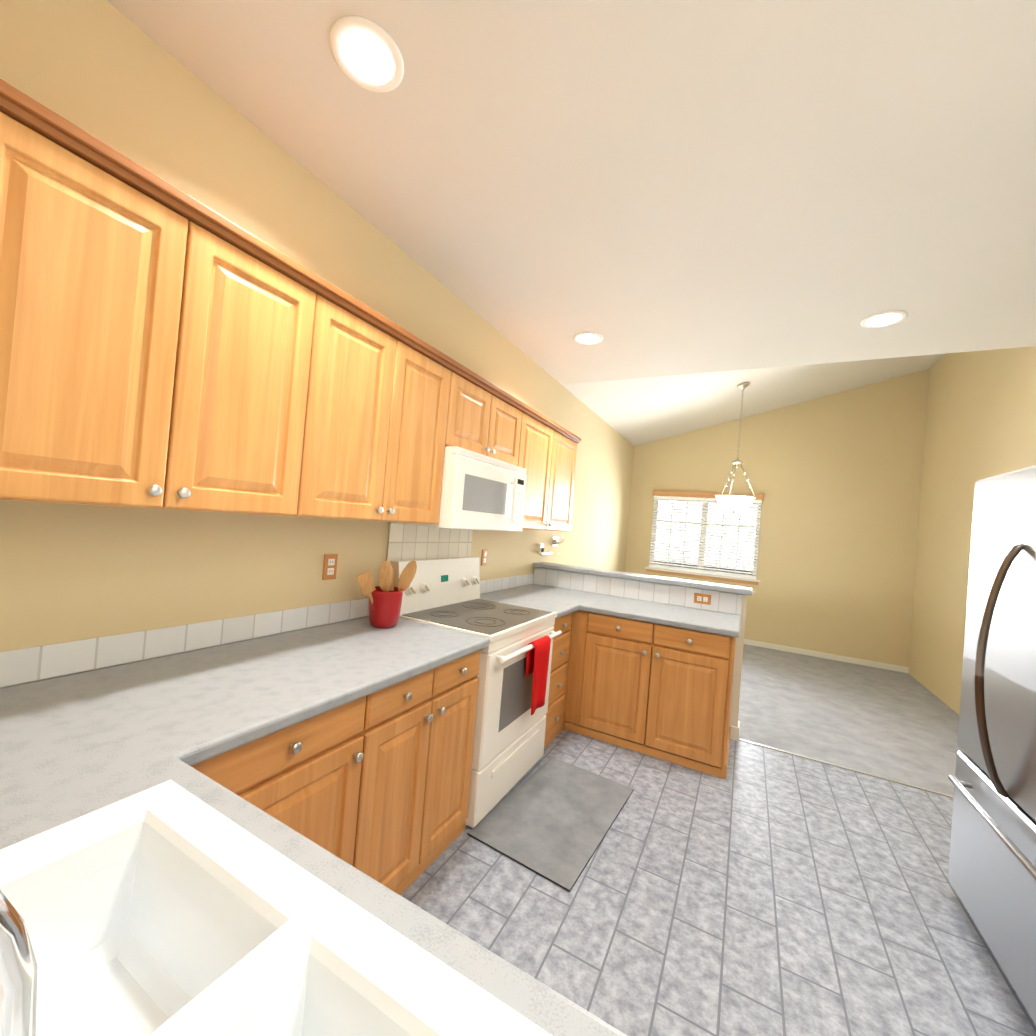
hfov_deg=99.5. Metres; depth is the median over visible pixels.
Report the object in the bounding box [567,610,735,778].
base cabinet
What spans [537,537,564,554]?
holder
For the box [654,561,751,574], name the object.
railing
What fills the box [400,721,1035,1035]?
floor
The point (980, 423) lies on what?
wall
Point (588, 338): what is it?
recessed light
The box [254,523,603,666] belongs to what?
countertop
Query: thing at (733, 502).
pendant light
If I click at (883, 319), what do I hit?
recessed light
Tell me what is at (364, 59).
recessed light
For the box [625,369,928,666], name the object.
wall
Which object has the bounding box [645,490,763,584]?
window unit
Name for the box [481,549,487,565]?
outlet
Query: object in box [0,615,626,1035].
countertop
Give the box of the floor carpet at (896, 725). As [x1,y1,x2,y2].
[738,644,962,795]
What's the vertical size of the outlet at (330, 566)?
0.115 m
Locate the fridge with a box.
[948,465,1035,1024]
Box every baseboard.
[730,720,739,740]
[744,639,908,672]
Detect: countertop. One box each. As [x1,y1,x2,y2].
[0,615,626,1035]
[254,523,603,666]
[584,577,741,637]
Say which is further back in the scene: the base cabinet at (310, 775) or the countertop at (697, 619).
the countertop at (697, 619)
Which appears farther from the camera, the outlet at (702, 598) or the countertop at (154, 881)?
the outlet at (702, 598)
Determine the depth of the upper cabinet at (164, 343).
1.06 m
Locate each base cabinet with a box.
[191,692,374,869]
[360,650,480,894]
[544,612,574,748]
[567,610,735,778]
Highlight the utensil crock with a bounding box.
[357,560,416,627]
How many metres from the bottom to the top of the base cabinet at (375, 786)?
0.838 m
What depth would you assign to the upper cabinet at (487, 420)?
2.45 m
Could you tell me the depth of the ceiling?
1.62 m
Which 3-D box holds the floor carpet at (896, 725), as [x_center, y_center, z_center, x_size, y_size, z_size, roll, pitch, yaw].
[2.356,1.654,4.563,3.450,0.001,3.305,4,-1,28]
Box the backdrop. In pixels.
[654,501,756,571]
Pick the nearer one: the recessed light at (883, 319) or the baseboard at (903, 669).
the recessed light at (883, 319)
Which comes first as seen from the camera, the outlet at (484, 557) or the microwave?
the microwave
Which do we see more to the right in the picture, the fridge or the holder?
the fridge
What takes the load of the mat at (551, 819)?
on the floor
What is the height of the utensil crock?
0.309 m
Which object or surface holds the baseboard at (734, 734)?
attached to the wall at (737, 672)
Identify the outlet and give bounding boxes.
[322,554,337,579]
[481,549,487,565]
[694,593,710,604]
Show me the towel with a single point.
(537, 662)
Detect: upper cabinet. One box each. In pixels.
[0,79,323,516]
[304,280,455,523]
[452,361,527,466]
[520,406,579,531]
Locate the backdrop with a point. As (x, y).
(706, 533)
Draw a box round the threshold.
[739,738,953,797]
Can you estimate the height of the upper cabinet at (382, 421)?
0.806 m
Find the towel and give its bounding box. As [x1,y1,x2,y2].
[525,635,550,715]
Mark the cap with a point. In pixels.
(667, 580)
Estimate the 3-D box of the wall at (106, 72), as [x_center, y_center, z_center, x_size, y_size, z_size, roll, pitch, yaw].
[0.026,0.050,3.732,0.100,2.803,7.090,4,-1,28]
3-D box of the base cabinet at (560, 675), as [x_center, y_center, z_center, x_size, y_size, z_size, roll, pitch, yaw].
[-0.020,1.023,2.996,0.628,0.838,0.386,4,-1,28]
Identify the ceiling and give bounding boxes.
[107,0,1035,445]
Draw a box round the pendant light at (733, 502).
[715,382,755,512]
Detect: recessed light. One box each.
[330,16,403,91]
[573,332,602,344]
[860,310,906,327]
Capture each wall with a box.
[0,0,633,688]
[533,567,746,733]
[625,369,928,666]
[908,346,1035,714]
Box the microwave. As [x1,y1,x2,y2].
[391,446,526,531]
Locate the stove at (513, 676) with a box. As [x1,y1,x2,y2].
[391,557,561,827]
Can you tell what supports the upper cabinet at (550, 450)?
attached to the wall at (106, 72)
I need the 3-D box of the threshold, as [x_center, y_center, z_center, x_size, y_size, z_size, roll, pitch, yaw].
[2.340,1.629,2.704,1.751,0.005,0.024,4,-1,28]
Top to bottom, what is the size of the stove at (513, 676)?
1.156 m
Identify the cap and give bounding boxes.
[533,562,752,595]
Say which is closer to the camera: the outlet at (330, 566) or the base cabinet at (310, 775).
the base cabinet at (310, 775)
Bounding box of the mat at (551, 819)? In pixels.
[467,757,633,891]
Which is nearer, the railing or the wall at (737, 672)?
the wall at (737, 672)

